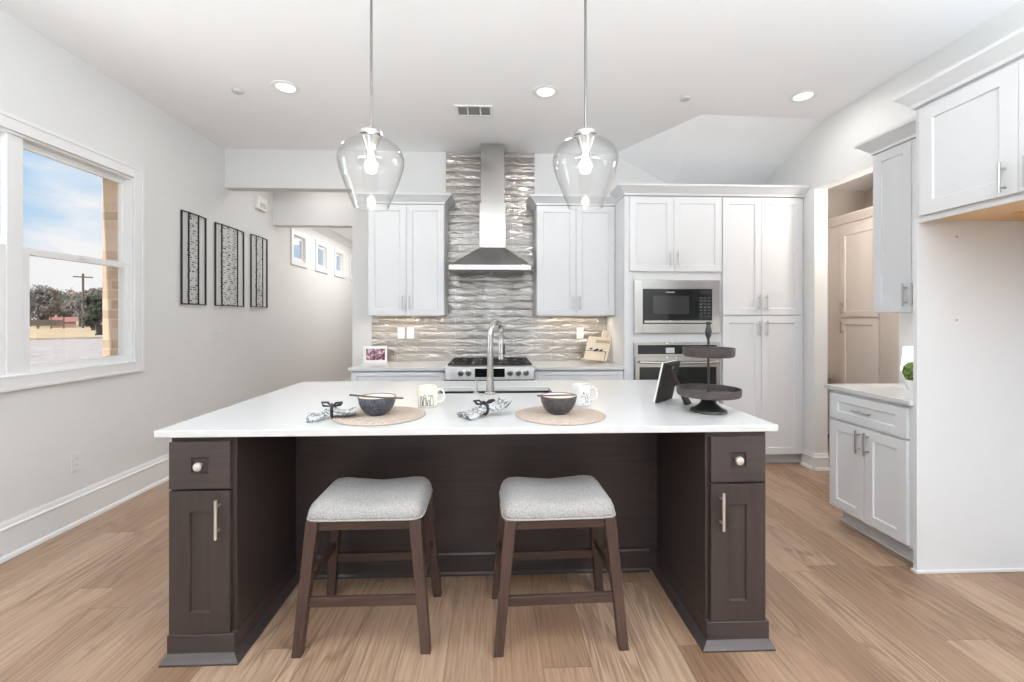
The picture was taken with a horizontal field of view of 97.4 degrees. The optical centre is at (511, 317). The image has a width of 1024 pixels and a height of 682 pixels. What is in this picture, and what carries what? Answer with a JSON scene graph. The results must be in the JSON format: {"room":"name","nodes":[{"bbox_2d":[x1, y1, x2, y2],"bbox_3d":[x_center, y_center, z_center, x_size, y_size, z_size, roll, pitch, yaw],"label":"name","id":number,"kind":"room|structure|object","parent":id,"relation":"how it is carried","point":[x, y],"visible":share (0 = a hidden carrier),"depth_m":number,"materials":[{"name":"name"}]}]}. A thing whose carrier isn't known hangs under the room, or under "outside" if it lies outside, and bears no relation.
{"room":"kitchen","nodes":[
{"label":"kitchen","id":0,"kind":"room"},
{"bbox_2d":[30,339,102,363],"bbox_3d":[-27.108,1.805,27.710,119.968,0.010,27.000,0,0,-44],"label":"road","id":1,"kind":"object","parent":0,"point":[41,351],"visible":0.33,"depth_m":24.92,"materials":[{"name":"concrete"}]},
{"bbox_2d":[30,322,102,340],"bbox_3d":[-134.972,1.910,84.673,257.040,0.200,300.000,0,0,-2],"label":"ground","id":2,"kind":"structure","parent":0,"point":[43,331],"depth_m":56.18,"materials":[{"name":"beige soil"}]},
{"bbox_2d":[30,291,39,317],"bbox_3d":[-91.248,-2.100,83.977,3.496,7.841,4.351,0,0,42],"label":"tree","id":3,"kind":"object","parent":2,"relation":"on","point":[32,305],"visible":0.1,"depth_m":85.02,"materials":[{"name":"green plant"}]},
{"bbox_2d":[30,284,58,326],"bbox_3d":[-93.227,-2.491,89.191,4.966,8.621,4.888,0,0,6],"label":"tree","id":4,"kind":"object","parent":2,"relation":"on","point":[43,295],"visible":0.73,"depth_m":89.26,"materials":[{"name":"green plant"}]},
{"bbox_2d":[30,317,64,328],"bbox_3d":[-77.944,0.810,74.002,6.180,2.000,0.180,0,0,-44],"label":"wooden fence","id":5,"kind":"object","parent":2,"relation":"on","point":[37,322],"visible":0.56,"depth_m":74.81,"materials":[{"name":"brown wood"}]},
{"bbox_2d":[35,287,64,319],"bbox_3d":[-96.344,-2.339,93.743,5.251,8.317,5.995,0,0,-36],"label":"tree","id":6,"kind":"object","parent":2,"relation":"on","point":[49,312],"visible":0.44,"depth_m":93.69,"materials":[{"name":"green plant"}]},
{"bbox_2d":[49,317,77,327],"bbox_3d":[-83.624,0.810,84.003,3.800,2.000,3.000,0,0,-44],"label":"garden shed","id":7,"kind":"object","parent":2,"relation":"on","point":[70,322],"visible":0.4,"depth_m":83.66,"materials":[{"name":"red"}]},
{"bbox_2d":[55,289,77,316],"bbox_3d":[-98.139,-2.239,98.644,4.970,8.118,5.815,0,0,-24],"label":"tree","id":8,"kind":"object","parent":2,"relation":"on","point":[65,296],"visible":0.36,"depth_m":98.59,"materials":[{"name":"green plant"}]},
{"bbox_2d":[30,337,102,339],"bbox_3d":[-37.459,1.730,38.290,89.375,0.160,80.771,0,0,-2],"label":"kerb","id":9,"kind":"object","parent":2,"relation":"on","point":[63,338],"visible":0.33,"depth_m":37.98,"materials":[{"name":"concrete"}]},
{"bbox_2d":[65,287,77,311],"bbox_3d":[-115.192,-3.121,117.604,6.307,9.878,5.835,0,0,10],"label":"tree","id":10,"kind":"object","parent":2,"relation":"on","point":[69,290],"visible":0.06,"depth_m":117.70,"materials":[{"name":"green plant"}]},
{"bbox_2d":[61,292,91,326],"bbox_3d":[-86.756,-1.738,90.228,4.604,7.118,4.970,0,0,19],"label":"tree","id":11,"kind":"object","parent":2,"relation":"on","point":[68,305],"visible":0.77,"depth_m":89.38,"materials":[{"name":"green plant"}]},
{"bbox_2d":[73,274,92,327],"bbox_3d":[-76.264,-3.040,80.002,0.304,9.700,2.600,0,0,43],"label":"utility pole","id":12,"kind":"object","parent":2,"relation":"on","point":[82,276],"visible":0.65,"depth_m":79.86,"materials":[{"name":"brown wood"}]},
{"bbox_2d":[81,294,102,329],"bbox_3d":[-61.190,-0.899,65.899,3.454,5.449,3.208,0,0,4],"label":"evergreen tree","id":13,"kind":"object","parent":2,"relation":"on","point":[95,303],"visible":0.98,"depth_m":65.63,"materials":[{"name":"green plant"}]},
{"bbox_2d":[88,287,102,315],"bbox_3d":[-86.740,-2.306,94.197,4.032,8.251,3.815,0,0,22],"label":"tree","id":14,"kind":"object","parent":2,"relation":"on","point":[93,291],"visible":0.22,"depth_m":93.05,"materials":[{"name":"green plant"}]},
{"bbox_2d":[95,325,102,335],"bbox_3d":[-38.452,1.135,42.001,0.800,1.030,0.700,0,0,43],"label":"waste bin","id":15,"kind":"object","parent":2,"relation":"on","point":[99,328],"visible":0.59,"depth_m":41.76,"materials":[{"name":"black metal"}]},
{"bbox_2d":[103,178,117,356],"bbox_3d":[-2.945,-0.340,0.608,0.123,3.400,10.250,0,0,-2],"label":"brick wall","id":16,"kind":"structure","parent":0,"point":[110,188],"depth_m":3.43,"materials":[{"name":"beige brick"}]},
{"bbox_2d":[0,8,351,522],"bbox_3d":[-2.917,-0.185,2.736,0.100,3.090,14.500,0,0,-2],"label":"wall","id":17,"kind":"structure","parent":0,"point":[113,421],"depth_m":3.77,"materials":[{"name":"paint"}]},
{"bbox_2d":[0,110,144,392],"bbox_3d":[-2.899,-0.370,2.591,0.124,1.570,1.860,0,0,-2],"label":"window","id":18,"kind":"structure","parent":17,"relation":"in","point":[16,370],"depth_m":2.82,"materials":[{"name":"paint"}]},
{"bbox_2d":[71,451,81,471],"bbox_3d":[-2.871,0.948,2.968,0.009,0.116,0.072,0,0,-2],"label":"wall outlet","id":19,"kind":"object","parent":17,"relation":"attached to","point":[76,459],"visible":1,"depth_m":2.96,"materials":[{"name":"grey plastic"}]},
{"bbox_2d":[75,456,78,467],"bbox_3d":[-2.869,0.948,2.968,0.002,0.070,0.032,0,0,-2],"label":"socket","id":20,"kind":"object","parent":19,"relation":"attached to","point":[76,457],"depth_m":2.97,"materials":[{"name":"white plastic"}]},
{"bbox_2d":[0,378,350,563],"bbox_3d":[-2.854,1.252,2.788,0.030,0.215,14.200,0,0,-2],"label":"baseboard","id":21,"kind":"structure","parent":17,"relation":"attached to","point":[19,534],"depth_m":2.95,"materials":[{"name":"paint"}]},
{"bbox_2d":[180,210,206,304],"bbox_3d":[-2.905,-0.536,4.123,0.027,0.832,0.344,0,0,-2],"label":"wall art","id":22,"kind":"object","parent":17,"relation":"attached to","point":[181,211],"visible":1,"depth_m":4.03,"materials":[{"name":"black metal"}]},
{"bbox_2d":[214,222,243,306],"bbox_3d":[-2.927,-0.532,4.688,0.027,0.825,0.514,0,0,-2],"label":"wall art","id":23,"kind":"object","parent":17,"relation":"attached to","point":[215,223],"visible":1,"depth_m":4.54,"materials":[{"name":"black metal"}]},
{"bbox_2d":[250,234,267,307],"bbox_3d":[-2.950,-0.538,5.270,0.027,0.828,0.371,0,0,-2],"label":"wall art","id":24,"kind":"object","parent":17,"relation":"attached to","point":[250,234],"visible":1,"depth_m":5.23,"materials":[{"name":"black metal"}]},
{"bbox_2d":[255,195,266,211],"bbox_3d":[-2.945,-1.340,5.287,0.046,0.150,0.200,0,0,-2],"label":"door chime","id":25,"kind":"object","parent":17,"relation":"attached to","point":[260,203],"visible":1,"depth_m":5.25,"materials":[{"name":"white plastic"}]},
{"bbox_2d":[290,228,307,267],"bbox_3d":[-3.026,-0.975,6.354,0.066,0.490,0.520,0,0,-2],"label":"window","id":26,"kind":"structure","parent":17,"relation":"in","point":[303,261],"depth_m":6.40,"materials":[{"name":"paint"}]},
{"bbox_2d":[315,239,328,273],"bbox_3d":[-3.060,-0.975,7.193,0.066,0.490,0.520,0,0,-2],"label":"window","id":27,"kind":"structure","parent":17,"relation":"in","point":[324,268],"depth_m":7.27,"materials":[{"name":"paint"}]},
{"bbox_2d":[310,228,351,248],"bbox_3d":[-3.025,-1.390,7.825,0.090,0.100,4.120,0,0,-2],"label":"trim","id":28,"kind":"structure","parent":17,"relation":"attached to","point":[326,232],"depth_m":7.61,"materials":[{"name":"paint"}]},
{"bbox_2d":[334,247,344,277],"bbox_3d":[-3.093,-0.975,8.013,0.066,0.490,0.520,0,0,-2],"label":"window","id":29,"kind":"structure","parent":17,"relation":"in","point":[337,252],"depth_m":8.11,"materials":[{"name":"paint"}]},
{"bbox_2d":[349,254,351,279],"bbox_3d":[-3.126,-0.975,8.832,0.066,0.490,0.520,0,0,-2],"label":"window","id":30,"kind":"structure","parent":17,"relation":"in","point":[350,255],"depth_m":8.59,"materials":[{"name":"paint"}]},
{"bbox_2d":[225,149,351,191],"bbox_3d":[-2.300,-1.532,4.697,1.290,0.395,0.130,0,0,-2],"label":"wall","id":31,"kind":"structure","parent":0,"point":[245,169],"depth_m":4.63,"materials":[{"name":"paint"}]},
{"bbox_2d":[273,192,351,227],"bbox_3d":[-2.208,-1.445,5.721,1.555,0.570,0.150,0,0,-2],"label":"wall","id":32,"kind":"structure","parent":0,"point":[290,209],"depth_m":5.64,"materials":[{"name":"paint"}]},
{"bbox_2d":[352,151,666,365],"bbox_3d":[0.571,-0.185,4.806,4.455,3.090,0.142,0,0,-2],"label":"wall","id":33,"kind":"structure","parent":0,"point":[474,301],"depth_m":4.70,"materials":[{"name":"tile"}]},
{"bbox_2d":[398,327,404,338],"bbox_3d":[-1.149,0.155,4.661,0.072,0.116,0.009,0,0,-2],"label":"wall outlet","id":34,"kind":"object","parent":33,"relation":"attached to","point":[401,330],"visible":1,"depth_m":4.66,"materials":[{"name":"grey plastic"}]},
{"bbox_2d":[357,192,454,315],"bbox_3d":[-1.026,-0.603,4.470,0.884,1.168,0.423,0,0,-2],"label":"upper cabinet","id":35,"kind":"object","parent":33,"relation":"attached to","point":[408,239],"visible":1,"depth_m":4.34,"materials":[{"name":"paint"}]},
{"bbox_2d":[407,327,413,338],"bbox_3d":[-1.053,0.155,4.665,0.072,0.116,0.009,0,0,-2],"label":"wall outlet","id":36,"kind":"object","parent":33,"relation":"attached to","point":[410,330],"visible":1,"depth_m":4.66,"materials":[{"name":"grey plastic"}]},
{"bbox_2d":[449,144,530,274],"bbox_3d":[-0.215,-1.086,4.465,0.772,1.280,0.475,0,0,-2],"label":"range hood","id":37,"kind":"object","parent":33,"relation":"attached to","point":[492,257],"visible":1,"depth_m":4.45,"materials":[{"name":"silver metal"}]},
{"bbox_2d":[526,194,615,315],"bbox_3d":[0.583,-0.603,4.534,0.851,1.168,0.423,0,0,-2],"label":"upper cabinet","id":38,"kind":"object","parent":33,"relation":"attached to","point":[574,251],"visible":0.99,"depth_m":4.41,"materials":[{"name":"paint"}]},
{"bbox_2d":[577,328,582,338],"bbox_3d":[0.716,0.160,4.736,0.072,0.116,0.009,0,0,-2],"label":"wall outlet","id":39,"kind":"object","parent":33,"relation":"attached to","point":[579,330],"visible":1,"depth_m":4.73,"materials":[{"name":"grey plastic"}]},
{"bbox_2d":[0,0,1020,240],"bbox_3d":[0.708,-1.628,2.881,7.555,0.444,14.500,0,0,-2],"label":"ceiling","id":40,"kind":"structure","parent":0,"point":[186,58],"depth_m":3.08,"materials":[{"name":"paint"}]},
{"bbox_2d":[232,88,243,94],"bbox_3d":[-2.083,-1.719,3.420,0.080,0.022,0.080,0,0,-2],"label":"ceiling sensor","id":41,"kind":"object","parent":40,"relation":"attached to","point":[237,91],"visible":1,"depth_m":3.40,"materials":[{"name":"plastic"}]},
{"bbox_2d":[271,80,299,93],"bbox_3d":[-1.694,-1.726,3.370,0.196,0.008,0.196,0,0,-2],"label":"recessed light","id":42,"kind":"object","parent":40,"relation":"in","point":[282,86],"visible":1,"depth_m":3.37,"materials":[{"name":"white plastic"}]},
{"bbox_2d":[336,0,404,211],"bbox_3d":[-0.711,-1.144,2.273,0.328,1.172,0.328,0,0,-30],"label":"pendant light","id":43,"kind":"object","parent":40,"relation":"hanging from","point":[371,137],"visible":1,"depth_m":2.25,"materials":[{"name":"clear glass"}]},
{"bbox_2d":[455,105,492,116],"bbox_3d":[-0.315,-1.726,3.755,0.310,0.008,0.200,0,0,-2],"label":"ceiling vent","id":44,"kind":"object","parent":40,"relation":"in","point":[458,114],"visible":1,"depth_m":3.75,"materials":[{"name":"white plastic"}]},
{"bbox_2d":[533,85,558,97],"bbox_3d":[0.258,-1.726,3.437,0.196,0.008,0.196,0,0,-2],"label":"recessed light","id":45,"kind":"object","parent":40,"relation":"in","point":[543,91],"visible":1,"depth_m":3.43,"materials":[{"name":"white plastic"}]},
{"bbox_2d":[553,0,618,211],"bbox_3d":[0.371,-1.144,2.277,0.328,1.172,0.328,0,0,-30],"label":"pendant light","id":46,"kind":"object","parent":40,"relation":"hanging from","point":[585,136],"visible":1,"depth_m":2.26,"materials":[{"name":"clear glass"}]},
{"bbox_2d":[680,95,690,101],"bbox_3d":[1.357,-1.719,3.527,0.080,0.022,0.080,0,0,-2],"label":"ceiling sensor","id":47,"kind":"object","parent":40,"relation":"attached to","point":[684,98],"visible":1,"depth_m":3.51,"materials":[{"name":"plastic"}]},
{"bbox_2d":[788,90,817,102],"bbox_3d":[2.268,-1.726,3.506,0.196,0.008,0.196,0,0,-2],"label":"recessed light","id":48,"kind":"object","parent":40,"relation":"in","point":[805,95],"visible":1,"depth_m":3.50,"materials":[{"name":"white plastic"}]},
{"bbox_2d":[0,434,1023,681],"bbox_3d":[0.708,1.420,2.881,7.555,0.120,14.500,0,0,-2],"label":"floor","id":49,"kind":"structure","parent":0,"point":[89,602],"depth_m":1.98,"materials":[{"name":"brown wood"}]},
{"bbox_2d":[159,436,299,667],"bbox_3d":[-1.235,0.917,2.053,0.300,0.886,0.597,0,0,-2],"label":"base cabinet","id":50,"kind":"object","parent":49,"relation":"on","point":[233,561],"visible":0.94,"depth_m":1.80,"materials":[{"name":"brown wood"}]},
{"bbox_2d":[291,476,441,657],"bbox_3d":[-0.615,1.056,2.013,0.552,0.609,0.412,0,0,-2],"label":"bar stool","id":51,"kind":"object","parent":49,"relation":"on","point":[349,503],"visible":1,"depth_m":1.85,"materials":[{"name":"white fabric"}]},
{"bbox_2d":[308,476,431,519],"bbox_3d":[-0.615,0.790,2.013,0.478,0.078,0.358,0,0,-2],"label":"seat cushion","id":52,"kind":"object","parent":51,"relation":"on","point":[347,498],"depth_m":1.89,"materials":[{"name":"fabric"}]},
{"bbox_2d":[351,371,445,380],"bbox_3d":[-1.036,0.917,4.346,0.838,0.885,0.670,0,0,-2],"label":"base cabinet","id":53,"kind":"object","parent":49,"relation":"on","point":[355,375],"visible":0.15,"depth_m":4.05,"materials":[{"name":"paint"}]},
{"bbox_2d":[348,361,449,370],"bbox_3d":[-1.045,0.460,4.348,0.869,0.028,0.642,0,0,-2],"label":"countertop","id":54,"kind":"structure","parent":53,"relation":"on","point":[390,365],"depth_m":4.14,"materials":[{"name":"stone"}]},
{"bbox_2d":[363,346,386,362],"bbox_3d":[-1.372,0.363,4.529,0.232,0.165,0.074,0,0,-5],"label":"photo frame","id":55,"kind":"object","parent":54,"relation":"on","point":[371,354],"visible":1,"depth_m":4.50,"materials":[{"name":"white wood"}]},
{"bbox_2d":[366,349,375,359],"bbox_3d":[-1.410,0.365,4.501,0.090,0.113,0.010,0,0,-5],"label":"photo","id":56,"kind":"object","parent":55,"relation":"attached to","point":[370,353],"depth_m":4.50},
{"bbox_2d":[376,349,384,359],"bbox_3d":[-1.318,0.365,4.509,0.090,0.113,0.010,0,0,-5],"label":"photo","id":57,"kind":"object","parent":55,"relation":"attached to","point":[380,353],"depth_m":4.50},
{"bbox_2d":[296,433,656,578],"bbox_3d":[-0.191,0.917,2.779,2.440,0.886,0.810,0,0,-2],"label":"panel","id":58,"kind":"object","parent":49,"relation":"on","point":[466,474],"visible":0.34,"depth_m":2.39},
{"bbox_2d":[154,380,777,437],"bbox_3d":[-0.179,0.460,2.515,2.528,0.028,1.379,0,0,-2],"label":"countertop","id":59,"kind":"structure","parent":58,"relation":"on","point":[628,406],"depth_m":2.04,"materials":[{"name":"stone"}]},
{"bbox_2d":[332,406,425,425],"bbox_3d":[-0.603,0.444,2.056,0.412,0.004,0.412,0,0,-2],"label":"placemat","id":60,"kind":"object","parent":59,"relation":"on","point":[397,414],"visible":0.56,"depth_m":2.00,"materials":[{"name":"beige wicker"}]},
{"bbox_2d":[306,401,355,422],"bbox_3d":[-0.801,0.407,2.000,0.200,0.075,0.130,0,0,-19],"label":"cloth napkin","id":61,"kind":"object","parent":60,"relation":"on","point":[332,409],"visible":1,"depth_m":1.98,"materials":[{"name":"white fabric"}]},
{"bbox_2d":[357,393,395,415],"bbox_3d":[-0.618,0.399,2.062,0.172,0.084,0.172,0,0,-2],"label":"bowl","id":62,"kind":"object","parent":60,"relation":"on","point":[370,406],"visible":0.91,"depth_m":2.00,"materials":[{"name":"ceramic"}]},
{"bbox_2d":[349,394,387,398],"bbox_3d":[-0.643,0.351,2.019,0.196,0.012,0.009,0,0,17],"label":"chopstick","id":63,"kind":"object","parent":62,"relation":"on","point":[349,394],"visible":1,"depth_m":2.02,"materials":[{"name":"brown wood"}]},
{"bbox_2d":[362,396,402,398],"bbox_3d":[-0.576,0.354,2.004,0.190,0.012,0.009,0,0,7],"label":"chopstick","id":64,"kind":"object","parent":62,"relation":"on","point":[362,396],"visible":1,"depth_m":2.00,"materials":[{"name":"brown wood"}]},
{"bbox_2d":[418,384,444,407],"bbox_3d":[-0.416,0.394,2.278,0.125,0.104,0.100,0,0,-44],"label":"mug","id":65,"kind":"object","parent":59,"relation":"on","point":[427,393],"visible":1,"depth_m":2.23,"materials":[{"name":"white ceramic"}]},
{"bbox_2d":[473,380,478,394],"bbox_3d":[-0.211,0.405,2.658,0.034,0.082,0.073,0,0,-2],"label":"soap dispenser","id":66,"kind":"object","parent":59,"relation":"on","point":[476,392],"visible":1,"depth_m":2.63,"materials":[{"name":"silver metal"}]},
{"bbox_2d":[456,397,511,419],"bbox_3d":[-0.127,0.407,2.052,0.215,0.075,0.136,0,0,-38],"label":"cloth napkin","id":67,"kind":"object","parent":59,"relation":"on","point":[499,404],"visible":1,"depth_m":2.04,"materials":[{"name":"white fabric"}]},
{"bbox_2d":[440,391,548,393],"bbox_3d":[-0.103,0.587,2.792,0.727,0.226,0.283,0,0,-2],"label":"sink","id":68,"kind":"object","parent":59,"relation":"in","point":[446,392],"visible":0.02,"depth_m":2.92,"materials":[{"name":"metal"}]},
{"bbox_2d":[485,319,504,394],"bbox_3d":[-0.100,0.225,2.711,0.062,0.441,0.220,0,0,20],"label":"kitchen faucet","id":69,"kind":"object","parent":59,"relation":"on","point":[490,390],"visible":1,"depth_m":2.63,"materials":[{"name":"silver metal"}]},
{"bbox_2d":[515,406,605,425],"bbox_3d":[0.221,0.444,2.068,0.412,0.004,0.412,0,0,-2],"label":"placemat","id":70,"kind":"object","parent":59,"relation":"on","point":[539,414],"visible":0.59,"depth_m":2.02,"materials":[{"name":"beige wicker"}]},
{"bbox_2d":[540,392,576,414],"bbox_3d":[0.215,0.399,2.085,0.172,0.084,0.172,0,0,-2],"label":"bowl","id":71,"kind":"object","parent":70,"relation":"on","point":[556,405],"visible":0.94,"depth_m":2.03,"materials":[{"name":"ceramic"}]},
{"bbox_2d":[537,394,575,396],"bbox_3d":[0.204,0.352,2.050,0.180,0.009,0.009,0,0,-9],"label":"chopstick","id":72,"kind":"object","parent":71,"relation":"on","point":[555,394],"visible":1,"depth_m":2.05,"materials":[{"name":"brown wood"}]},
{"bbox_2d":[572,383,597,405],"bbox_3d":[0.368,0.394,2.311,0.126,0.104,0.098,0,0,23],"label":"mug","id":73,"kind":"object","parent":59,"relation":"on","point":[582,390],"visible":0.9,"depth_m":2.27,"materials":[{"name":"white ceramic"}]},
{"bbox_2d":[653,360,691,404],"bbox_3d":[0.860,0.338,2.373,0.151,0.217,0.196,0,0,42],"label":"photo frame","id":74,"kind":"object","parent":59,"relation":"on","point":[667,379],"visible":0.95,"depth_m":2.36,"materials":[{"name":"black wood"}]},
{"bbox_2d":[676,321,741,414],"bbox_3d":[0.937,0.231,2.147,0.288,0.430,0.288,0,0,-2],"label":"tiered tray","id":75,"kind":"object","parent":59,"relation":"on","point":[708,393],"visible":1,"depth_m":2.10,"materials":[{"name":"black metal"}]},
{"bbox_2d":[682,346,735,358],"bbox_3d":[0.937,0.163,2.147,0.234,0.042,0.234,0,0,-2],"label":"tray","id":76,"kind":"object","parent":75,"relation":"on","point":[708,352],"depth_m":2.06,"materials":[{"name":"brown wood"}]},
{"bbox_2d":[676,383,741,400],"bbox_3d":[0.937,0.351,2.147,0.288,0.036,0.288,0,0,-2],"label":"tray","id":77,"kind":"object","parent":75,"relation":"on","point":[710,392],"depth_m":2.12,"materials":[{"name":"brown wood"}]},
{"bbox_2d":[445,357,533,380],"bbox_3d":[-0.210,0.872,4.314,0.790,0.936,0.762,0,0,-2],"label":"gas range","id":78,"kind":"object","parent":49,"relation":"on","point":[513,368],"visible":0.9,"depth_m":4.00,"materials":[{"name":"silver metal"}]},
{"bbox_2d":[492,475,628,657],"bbox_3d":[0.189,1.056,2.025,0.552,0.609,0.412,0,0,-4],"label":"bar stool","id":79,"kind":"object","parent":49,"relation":"on","point":[579,501],"visible":1,"depth_m":1.86,"materials":[{"name":"white fabric"}]},
{"bbox_2d":[500,475,614,518],"bbox_3d":[0.189,0.790,2.025,0.478,0.078,0.358,0,0,-4],"label":"seat cushion","id":80,"kind":"object","parent":79,"relation":"on","point":[580,496],"depth_m":1.90,"materials":[{"name":"fabric"}]},
{"bbox_2d":[534,370,622,379],"bbox_3d":[0.601,0.917,4.412,0.822,0.885,0.670,0,0,-2],"label":"base cabinet","id":81,"kind":"object","parent":49,"relation":"on","point":[538,374],"visible":0.15,"depth_m":4.12,"materials":[{"name":"paint"}]},
{"bbox_2d":[530,360,623,369],"bbox_3d":[0.599,0.460,4.413,0.826,0.028,0.642,0,0,-2],"label":"countertop","id":82,"kind":"structure","parent":81,"relation":"on","point":[549,364],"depth_m":4.22,"materials":[{"name":"stone"}]},
{"bbox_2d":[581,330,611,361],"bbox_3d":[0.847,0.285,4.535,0.318,0.322,0.204,0,0,3],"label":"cookbook stand","id":83,"kind":"object","parent":82,"relation":"on","point":[597,348],"visible":1,"depth_m":4.52,"materials":[{"name":"brown wood"}]},
{"bbox_2d":[607,183,726,402],"bbox_3d":[1.426,0.079,4.403,0.978,2.562,0.753,0,0,-2],"label":"tall cabinet","id":84,"kind":"object","parent":49,"relation":"on","point":[663,231],"visible":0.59,"depth_m":4.11,"materials":[{"name":"paint"}]},
{"bbox_2d":[633,342,719,402],"bbox_3d":[1.498,0.570,4.317,0.798,0.700,0.582,0,0,-2],"label":"wall oven","id":85,"kind":"object","parent":84,"relation":"in","point":[648,357],"visible":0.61,"depth_m":4.09,"materials":[{"name":"silver metal"}]},
{"bbox_2d":[634,280,719,332],"bbox_3d":[1.498,-0.104,4.310,0.790,0.484,0.437,0,0,-2],"label":"microwave","id":86,"kind":"object","parent":84,"relation":"in","point":[660,306],"visible":0.94,"depth_m":4.09,"materials":[{"name":"silver metal"}]},
{"bbox_2d":[651,432,775,652],"bbox_3d":[0.914,0.917,2.134,0.302,0.886,0.607,0,0,-2],"label":"base cabinet","id":87,"kind":"object","parent":49,"relation":"on","point":[710,565],"visible":0.96,"depth_m":1.88,"materials":[{"name":"brown wood"}]},
{"bbox_2d":[721,184,810,462],"bbox_3d":[2.304,0.079,4.438,0.776,2.562,0.753,0,0,-2],"label":"pantry cabinet","id":88,"kind":"object","parent":49,"relation":"on","point":[762,272],"visible":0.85,"depth_m":4.15,"materials":[{"name":"paint"}]},
{"bbox_2d":[828,206,879,429],"bbox_3d":[3.840,0.132,4.762,0.650,2.456,0.739,0,0,-2],"label":"pantry cabinet","id":89,"kind":"object","parent":49,"relation":"on","point":[853,325],"visible":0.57,"depth_m":4.71,"materials":[{"name":"paint"}]},
{"bbox_2d":[830,390,912,562],"bbox_3d":[2.433,0.917,2.735,0.656,0.885,0.599,0,0,-2],"label":"base cabinet","id":90,"kind":"object","parent":49,"relation":"on","point":[871,439],"visible":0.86,"depth_m":2.67,"materials":[{"name":"paint"}]},
{"bbox_2d":[824,383,912,405],"bbox_3d":[2.444,0.460,2.749,0.634,0.028,0.626,0,0,-2],"label":"countertop","id":91,"kind":"structure","parent":90,"relation":"on","point":[898,393],"depth_m":2.77,"materials":[{"name":"stone"}]},
{"bbox_2d":[900,346,912,370],"bbox_3d":[2.621,0.317,2.907,0.172,0.258,0.172,0,0,-2],"label":"table lamp","id":92,"kind":"object","parent":91,"relation":"on","point":[907,352],"visible":0.07,"depth_m":2.90,"materials":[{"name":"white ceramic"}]},
{"bbox_2d":[902,362,912,389],"bbox_3d":[2.503,0.356,2.792,0.132,0.180,0.131,0,0,-2],"label":"potted topiary","id":93,"kind":"object","parent":91,"relation":"on","point":[907,371],"visible":0.48,"depth_m":2.79,"materials":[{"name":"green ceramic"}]},
{"bbox_2d":[911,223,1023,573],"bbox_3d":[2.460,0.426,2.419,0.626,1.868,0.038,0,0,-2],"label":"panel","id":94,"kind":"object","parent":49,"relation":"on","point":[968,278],"visible":1,"depth_m":2.41,"materials":[{"name":"paint"}]},
{"bbox_2d":[828,172,872,190],"bbox_3d":[3.598,-1.515,3.757,1.510,0.050,3.220,0,0,-2],"label":"ceiling","id":95,"kind":"structure","parent":0,"point":[865,182],"depth_m":5.06,"materials":[{"name":"paint"}]},
{"bbox_2d":[828,189,898,433],"bbox_3d":[3.598,-0.065,3.757,1.510,2.850,3.220,0,0,-2],"label":"wall","id":96,"kind":"structure","parent":0,"point":[839,202],"depth_m":4.34,"materials":[{"name":"paint"}]},
{"bbox_2d":[763,0,1023,462],"bbox_3d":[2.911,-0.185,0.527,0.120,3.090,9.620,0,0,-2],"label":"wall","id":97,"kind":"structure","parent":0,"point":[827,158],"depth_m":3.90,"materials":[{"name":"paint"}]},
{"bbox_2d":[801,448,813,469],"bbox_3d":[2.693,1.285,4.099,0.030,0.150,0.147,0,0,-2],"label":"baseboard","id":98,"kind":"object","parent":97,"relation":"attached to","point":[807,456],"visible":1,"depth_m":4.09,"materials":[{"name":"paint"}]},
{"bbox_2d":[813,453,829,470],"bbox_3d":[2.766,1.285,4.019,0.132,0.150,0.030,0,0,-2],"label":"baseboard","id":99,"kind":"structure","parent":97,"relation":"attached to","point":[821,460],"depth_m":4.02,"materials":[{"name":"paint"}]},
{"bbox_2d":[854,117,915,312],"bbox_3d":[2.548,-0.601,2.754,0.424,1.132,0.627,0,0,-2],"label":"upper cabinet","id":100,"kind":"object","parent":97,"relation":"attached to","point":[893,151],"visible":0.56,"depth_m":2.84,"materials":[{"name":"paint"}]},
{"bbox_2d":[893,27,1023,223],"bbox_3d":[2.453,-0.854,1.972,0.677,0.704,1.036,0,0,-2],"label":"upper cabinet","id":101,"kind":"object","parent":97,"relation":"attached to","point":[970,114],"visible":1,"depth_m":2.13,"materials":[{"name":"paint"}]},
{"bbox_2d":[904,379,912,389],"bbox_3d":[2.502,0.415,2.792,0.110,0.062,0.110,0,0,-2],"label":"pot","id":102,"kind":"object","parent":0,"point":[908,382],"depth_m":2.78,"materials":[{"name":"white ceramic"}]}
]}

